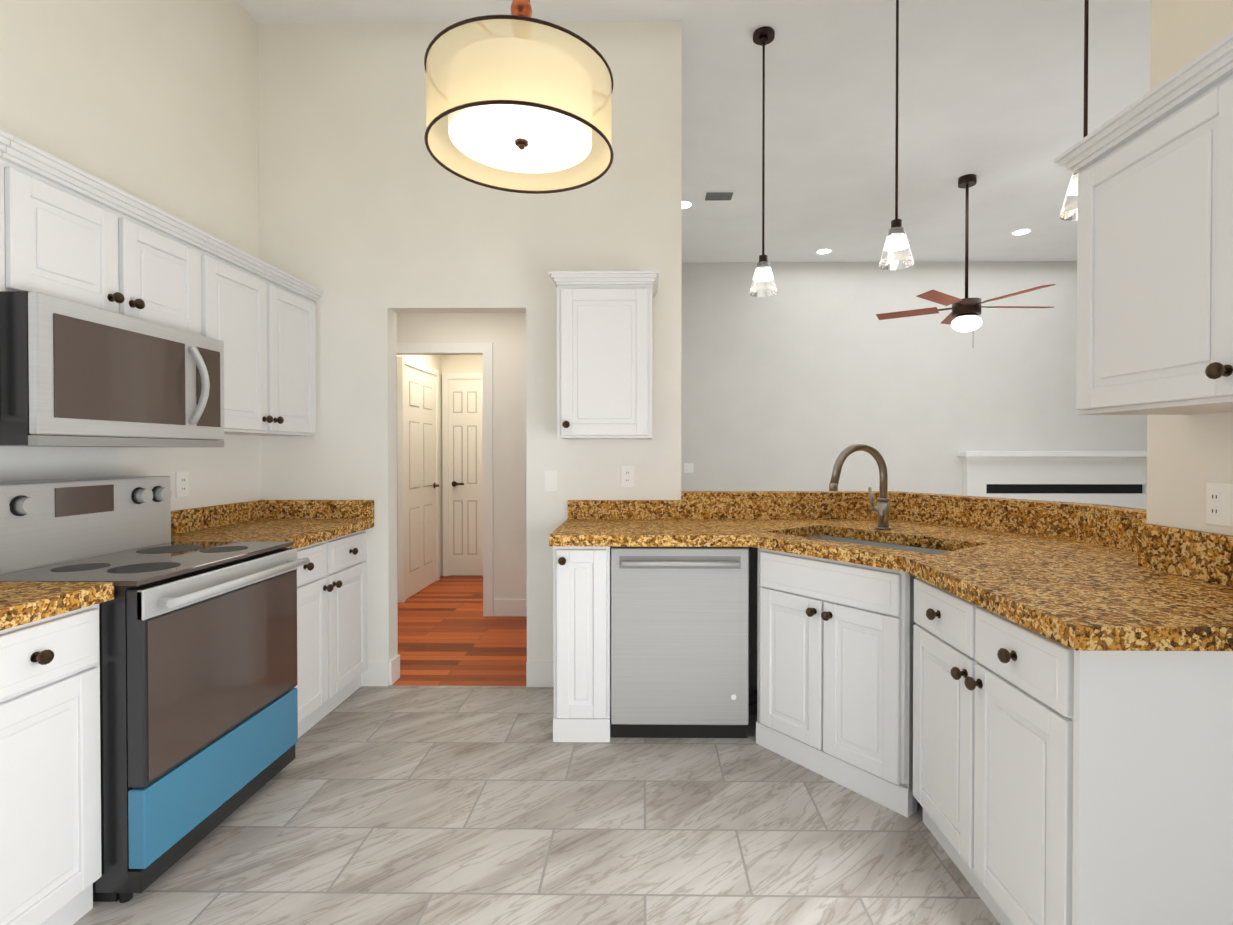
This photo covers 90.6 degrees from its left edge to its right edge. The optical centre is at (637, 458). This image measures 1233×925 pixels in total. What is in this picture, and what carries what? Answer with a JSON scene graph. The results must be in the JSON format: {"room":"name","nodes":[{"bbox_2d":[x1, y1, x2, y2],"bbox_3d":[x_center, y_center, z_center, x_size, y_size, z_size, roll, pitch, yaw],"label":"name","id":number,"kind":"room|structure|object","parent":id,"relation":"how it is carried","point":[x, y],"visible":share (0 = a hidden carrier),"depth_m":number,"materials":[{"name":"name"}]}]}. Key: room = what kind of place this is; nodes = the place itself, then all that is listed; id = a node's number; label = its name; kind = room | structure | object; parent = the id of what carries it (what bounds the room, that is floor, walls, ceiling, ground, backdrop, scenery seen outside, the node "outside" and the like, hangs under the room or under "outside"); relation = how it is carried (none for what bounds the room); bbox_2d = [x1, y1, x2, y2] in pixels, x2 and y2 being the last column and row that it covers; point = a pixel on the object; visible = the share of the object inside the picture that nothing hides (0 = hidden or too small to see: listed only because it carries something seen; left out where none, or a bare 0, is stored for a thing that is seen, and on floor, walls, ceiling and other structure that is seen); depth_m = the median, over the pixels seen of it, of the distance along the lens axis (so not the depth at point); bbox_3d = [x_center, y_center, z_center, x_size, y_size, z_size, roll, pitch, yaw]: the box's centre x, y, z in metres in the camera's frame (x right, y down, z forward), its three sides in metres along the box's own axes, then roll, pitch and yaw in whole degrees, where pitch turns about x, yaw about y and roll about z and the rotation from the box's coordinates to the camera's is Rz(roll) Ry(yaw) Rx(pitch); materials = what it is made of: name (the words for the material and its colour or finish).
{"room":"kitchen","nodes":[
{"label":"kitchen","id":0,"kind":"room"},
{"bbox_2d":[0,0,442,599],"bbox_3d":[-2.123,-0.548,2.378,0.100,3.600,8.120,0,1,1],"label":"wall","id":1,"kind":"structure","parent":0,"point":[152,102],"depth_m":2.61,"materials":[{"name":"paint"}]},
{"bbox_2d":[0,130,13,155],"bbox_3d":[-1.903,-0.495,1.315,0.358,0.785,0.760,0,1,1],"label":"upper cabinet","id":2,"kind":"object","parent":1,"relation":"attached to","point":[5,138],"visible":1,"depth_m":1.68,"materials":[{"name":"white wood"}]},
{"bbox_2d":[0,137,209,333],"bbox_3d":[-1.895,-0.682,2.075,0.358,0.425,0.760,0,1,1],"label":"upper cabinet","id":3,"kind":"object","parent":1,"relation":"attached to","point":[70,232],"visible":0.9,"depth_m":1.96,"materials":[{"name":"white wood"}]},
{"bbox_2d":[0,291,223,446],"bbox_3d":[-1.834,-0.254,2.078,0.475,0.428,0.756,0,1,1],"label":"microwave","id":4,"kind":"object","parent":3,"relation":"attached to","point":[74,374],"visible":1,"depth_m":1.89,"materials":[{"name":"silver metal"}]},
{"bbox_2d":[176,471,188,497],"bbox_3d":[-2.062,0.118,2.764,0.008,0.118,0.075,0,1,1],"label":"outlet","id":5,"kind":"object","parent":1,"relation":"attached to","point":[182,483],"visible":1,"depth_m":2.76,"materials":[{"name":"white plastic"}]},
{"bbox_2d":[197,235,323,435],"bbox_3d":[-1.886,-0.510,2.891,0.358,0.785,0.866,0,1,1],"label":"upper cabinet","id":6,"kind":"object","parent":1,"relation":"attached to","point":[257,316],"visible":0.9,"depth_m":2.83,"materials":[{"name":"white wood"}]},
{"bbox_2d":[397,356,439,602],"bbox_3d":[-1.989,0.175,5.624,0.085,2.090,0.920,0,1,1],"label":"hall door","id":7,"kind":"structure","parent":1,"relation":"in","point":[418,516],"depth_m":5.51,"materials":[{"name":"white wood"}]},
{"bbox_2d":[442,373,482,575],"bbox_3d":[-1.780,0.169,6.275,0.460,2.090,0.085,0,1,1],"label":"hall door","id":8,"kind":"structure","parent":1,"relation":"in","point":[462,441],"depth_m":6.28,"materials":[{"name":"white wood"}]},
{"bbox_2d":[396,313,526,615],"bbox_3d":[-0.957,0.009,4.801,2.178,2.440,0.120,0,1,1],"label":"wall","id":9,"kind":"structure","parent":0,"point":[504,334],"depth_m":4.72,"materials":[{"name":"paint"}]},
{"bbox_2d":[397,343,492,615],"bbox_3d":[-1.581,0.169,4.741,0.910,2.120,0.015,0,1,1],"label":"trim","id":10,"kind":"structure","parent":9,"relation":"attached to","point":[486,349],"depth_m":4.73,"materials":[{"name":"white wood"}]},
{"bbox_2d":[494,599,526,615],"bbox_3d":[-0.500,1.164,4.740,1.243,0.130,0.013,0,1,1],"label":"baseboard","id":11,"kind":"structure","parent":9,"relation":"attached to","point":[510,607],"depth_m":4.74,"materials":[{"name":"white wood"}]},
{"bbox_2d":[258,21,681,661],"bbox_3d":[-0.912,-0.557,3.375,2.298,3.600,0.120,0,1,1],"label":"wall","id":12,"kind":"structure","parent":0,"point":[374,217],"depth_m":3.31,"materials":[{"name":"paint"}]},
{"bbox_2d":[361,655,553,686],"bbox_3d":[-1.223,1.177,3.388,1.673,0.130,0.132,0,1,1],"label":"baseboard","id":13,"kind":"structure","parent":12,"relation":"attached to","point":[539,674],"depth_m":3.32,"materials":[{"name":"white wood"}]},
{"bbox_2d":[544,470,557,491],"bbox_3d":[-0.471,0.123,3.309,0.075,0.118,0.011,0,1,1],"label":"light switch","id":14,"kind":"object","parent":12,"relation":"attached to","point":[550,480],"visible":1,"depth_m":3.31,"materials":[{"name":"white plastic"}]},
{"bbox_2d":[549,271,658,438],"bbox_3d":[-0.162,-0.500,3.114,0.529,0.800,0.383,0,1,1],"label":"upper cabinet","id":15,"kind":"object","parent":12,"relation":"attached to","point":[604,354],"visible":1,"depth_m":2.97,"materials":[{"name":"white wood"}]},
{"bbox_2d":[621,466,634,486],"bbox_3d":[-0.055,0.099,3.306,0.075,0.118,0.008,0,1,1],"label":"outlet","id":16,"kind":"object","parent":12,"relation":"attached to","point":[627,476],"visible":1,"depth_m":3.30,"materials":[{"name":"white plastic"}]},
{"bbox_2d":[73,575,999,924],"bbox_3d":[-0.128,1.277,2.374,4.090,0.050,8.120,0,1,1],"label":"floor","id":17,"kind":"structure","parent":0,"point":[427,805],"depth_m":2.06,"materials":[{"name":"tile"}]},
{"bbox_2d":[0,604,101,924],"bbox_3d":[-1.761,0.828,1.506,0.638,0.865,0.400,0,1,1],"label":"base cabinet","id":18,"kind":"object","parent":17,"relation":"on","point":[50,816],"visible":1,"depth_m":1.54,"materials":[{"name":"white wood"}]},
{"bbox_2d":[0,476,309,902],"bbox_3d":[-1.687,0.665,2.086,0.758,1.180,0.756,0,1,1],"label":"range","id":19,"kind":"object","parent":17,"relation":"on","point":[198,698],"visible":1,"depth_m":1.93,"materials":[{"name":"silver metal"}]},
{"bbox_2d":[294,530,367,737],"bbox_3d":[-1.746,0.815,2.903,0.638,0.865,0.866,0,1,1],"label":"base cabinet","id":20,"kind":"object","parent":17,"relation":"on","point":[332,638],"visible":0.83,"depth_m":2.92,"materials":[{"name":"white wood"}]},
{"bbox_2d":[553,546,611,741],"bbox_3d":[-0.245,0.814,2.980,0.251,0.865,0.678,0,1,1],"label":"base cabinet","id":21,"kind":"object","parent":17,"relation":"on","point":[582,635],"visible":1,"depth_m":2.68,"materials":[{"name":"white wood"}]},
{"bbox_2d":[611,547,748,737],"bbox_3d":[0.188,0.816,2.978,0.612,0.861,0.661,0,1,1],"label":"dishwasher","id":22,"kind":"object","parent":17,"relation":"on","point":[679,642],"visible":1,"depth_m":2.68,"materials":[{"name":"grey metal"}]},
{"bbox_2d":[756,548,916,817],"bbox_3d":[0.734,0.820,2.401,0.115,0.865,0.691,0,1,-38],"label":"base cabinet","id":23,"kind":"object","parent":17,"relation":"on","point":[834,670],"visible":1,"depth_m":2.33,"materials":[{"name":"white wood"}]},
{"bbox_2d":[913,577,1232,924],"bbox_3d":[1.251,0.827,1.694,0.713,0.865,0.818,0,1,1],"label":"base cabinet","id":24,"kind":"object","parent":17,"relation":"on","point":[1056,783],"visible":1,"depth_m":1.33,"materials":[{"name":"white wood"}]},
{"bbox_2d":[549,497,943,569],"bbox_3d":[0.716,0.299,2.687,2.205,0.169,1.233,0,1,1],"label":"countertop","id":25,"kind":"structure","parent":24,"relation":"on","point":[782,524],"depth_m":3.00,"materials":[{"name":"stone"}]},
{"bbox_2d":[829,443,890,529],"bbox_3d":[1.024,0.131,2.842,0.319,0.402,0.216,0,1,1],"label":"gooseneck faucet","id":26,"kind":"object","parent":25,"relation":"on","point":[881,508],"visible":1,"depth_m":2.83,"materials":[{"name":"silver metal"}]},
{"bbox_2d":[808,535,950,553],"bbox_3d":[0.981,0.488,2.590,0.450,0.204,0.810,0,1,-38],"label":"undermount sink","id":27,"kind":"object","parent":25,"relation":"in","point":[889,545],"visible":0.1,"depth_m":2.77,"materials":[{"name":"metal"}]},
{"bbox_2d":[841,501,1232,650],"bbox_3d":[1.353,0.299,1.929,0.915,0.184,1.350,0,1,1],"label":"countertop","id":28,"kind":"structure","parent":24,"relation":"on","point":[1076,580],"depth_m":1.77,"materials":[{"name":"stone"}]},
{"bbox_3d":[-1.768,0.835,0.854,0.638,0.865,0.900,0,1,1],"label":"base cabinet","id":29,"kind":"object","parent":17,"relation":"on","visible":0},
{"bbox_2d":[0,500,373,630],"bbox_3d":[-1.767,0.319,1.677,0.623,0.149,3.308,0,1,1],"label":"countertop","id":30,"kind":"structure","parent":29,"relation":"on","point":[300,523],"depth_m":2.78,"materials":[{"name":"stone"}]},
{"bbox_2d":[237,0,1150,261],"bbox_3d":[2.919,-2.378,2.945,10.170,0.050,9.400,0,1,1],"label":"ceiling","id":31,"kind":"structure","parent":0,"point":[991,94],"depth_m":4.11,"materials":[{"name":"paint"}]},
{"bbox_2d":[424,0,613,193],"bbox_3d":[-0.323,-1.592,1.688,0.511,1.499,0.511,0,1,1],"label":"drum pendant light","id":32,"kind":"object","parent":31,"relation":"hanging from","point":[519,99],"visible":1,"depth_m":1.55,"materials":[{"name":"beige fabric"}]},
{"bbox_2d":[682,200,693,208],"bbox_3d":[0.425,-2.377,5.723,0.198,0.006,0.198,-1,1,-44],"label":"recessed light","id":33,"kind":"object","parent":31,"relation":"in","point":[686,204],"depth_m":5.71,"materials":[{"name":"white"}]},
{"bbox_2d":[702,191,735,200],"bbox_3d":[0.733,-2.370,5.519,0.280,0.015,0.200,0,1,1],"label":"ceiling vent","id":34,"kind":"object","parent":31,"relation":"in","point":[718,195],"visible":0.98,"depth_m":5.50,"materials":[{"name":"white metal"}]},
{"bbox_2d":[749,26,776,296],"bbox_3d":[0.699,-1.638,3.397,0.156,1.440,0.156,0,1,1],"label":"mini pendant light","id":35,"kind":"object","parent":31,"relation":"hanging from","point":[763,284],"visible":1,"depth_m":3.39,"materials":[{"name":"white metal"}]},
{"bbox_2d":[815,248,832,253],"bbox_3d":[2.150,-2.390,7.054,0.198,0.006,0.198,0,1,-26],"label":"recessed light","id":36,"kind":"object","parent":31,"relation":"in","point":[826,250],"depth_m":7.04,"materials":[{"name":"white"}]},
{"bbox_2d":[879,0,913,269],"bbox_3d":[1.223,-1.633,2.881,0.156,1.440,0.156,0,1,1],"label":"mini pendant light","id":37,"kind":"object","parent":31,"relation":"hanging from","point":[896,254],"visible":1,"depth_m":2.87,"materials":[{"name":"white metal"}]},
{"bbox_2d":[876,174,1055,331],"bbox_3d":[2.831,-1.650,5.181,1.360,1.450,1.407,0,1,1],"label":"ceiling fan","id":38,"kind":"object","parent":31,"relation":"hanging from","point":[962,316],"visible":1,"depth_m":5.12,"materials":[{"name":"brown wood"}]},
{"bbox_2d":[1010,228,1031,234],"bbox_3d":[4.043,-2.384,6.433,0.198,0.006,0.198,-1,1,-44],"label":"recessed light","id":39,"kind":"object","parent":31,"relation":"in","point":[1027,230],"depth_m":6.41,"materials":[{"name":"white"}]},
{"bbox_2d":[1060,0,1088,220],"bbox_3d":[1.651,-1.627,2.246,0.156,1.440,0.156,0,1,1],"label":"mini pendant light","id":40,"kind":"object","parent":31,"relation":"hanging from","point":[1069,211],"visible":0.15,"depth_m":2.24,"materials":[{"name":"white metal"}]},
{"bbox_2d":[681,261,1146,494],"bbox_3d":[4.109,-0.598,7.550,7.892,3.600,0.200,0,1,1],"label":"wall","id":41,"kind":"structure","parent":0,"point":[805,376],"depth_m":7.46,"materials":[{"name":"paint"}]},
{"bbox_2d":[684,463,693,472],"bbox_3d":[0.624,0.122,7.488,0.118,0.118,0.011,0,1,1],"label":"light switch","id":42,"kind":"object","parent":41,"relation":"attached to","point":[688,467],"visible":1,"depth_m":7.49,"materials":[{"name":"white plastic"}]},
{"bbox_2d":[681,491,1146,686],"bbox_3d":[1.090,0.721,2.690,1.722,1.057,1.490,0,1,1],"label":"wall","id":43,"kind":"structure","parent":0,"point":[1137,513],"depth_m":3.30,"materials":[{"name":"paint"}]},
{"bbox_2d":[1146,0,1232,535],"bbox_3d":[1.692,-0.525,0.101,0.200,3.600,3.650,0,1,1],"label":"wall","id":44,"kind":"structure","parent":0,"point":[1189,457],"depth_m":1.80,"materials":[{"name":"paint"}]},
{"bbox_2d":[1054,31,1232,414],"bbox_3d":[1.414,-0.504,1.515,0.383,0.760,0.594,0,1,1],"label":"upper cabinet","id":45,"kind":"object","parent":44,"relation":"attached to","point":[1153,167],"visible":1,"depth_m":1.48,"materials":[{"name":"white wood"}]},
{"bbox_2d":[1206,482,1232,526],"bbox_3d":[1.602,0.127,1.664,0.011,0.118,0.118,0,1,1],"label":"outlet","id":46,"kind":"object","parent":44,"relation":"attached to","point":[1219,504],"visible":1,"depth_m":1.68,"materials":[{"name":"white plastic"}]},
{"bbox_3d":[4.118,1.272,2.967,7.772,0.049,9.400,0,1,1],"label":"floor","id":47,"kind":"structure","parent":0,"visible":0},
{"bbox_2d":[957,451,1146,508],"bbox_3d":[5.163,0.559,7.337,2.540,1.290,0.220,0,1,1],"label":"fireplace mantel","id":48,"kind":"object","parent":47,"relation":"on","point":[1116,478],"visible":0.48,"depth_m":7.34,"materials":[{"name":"white wood"}]}
]}

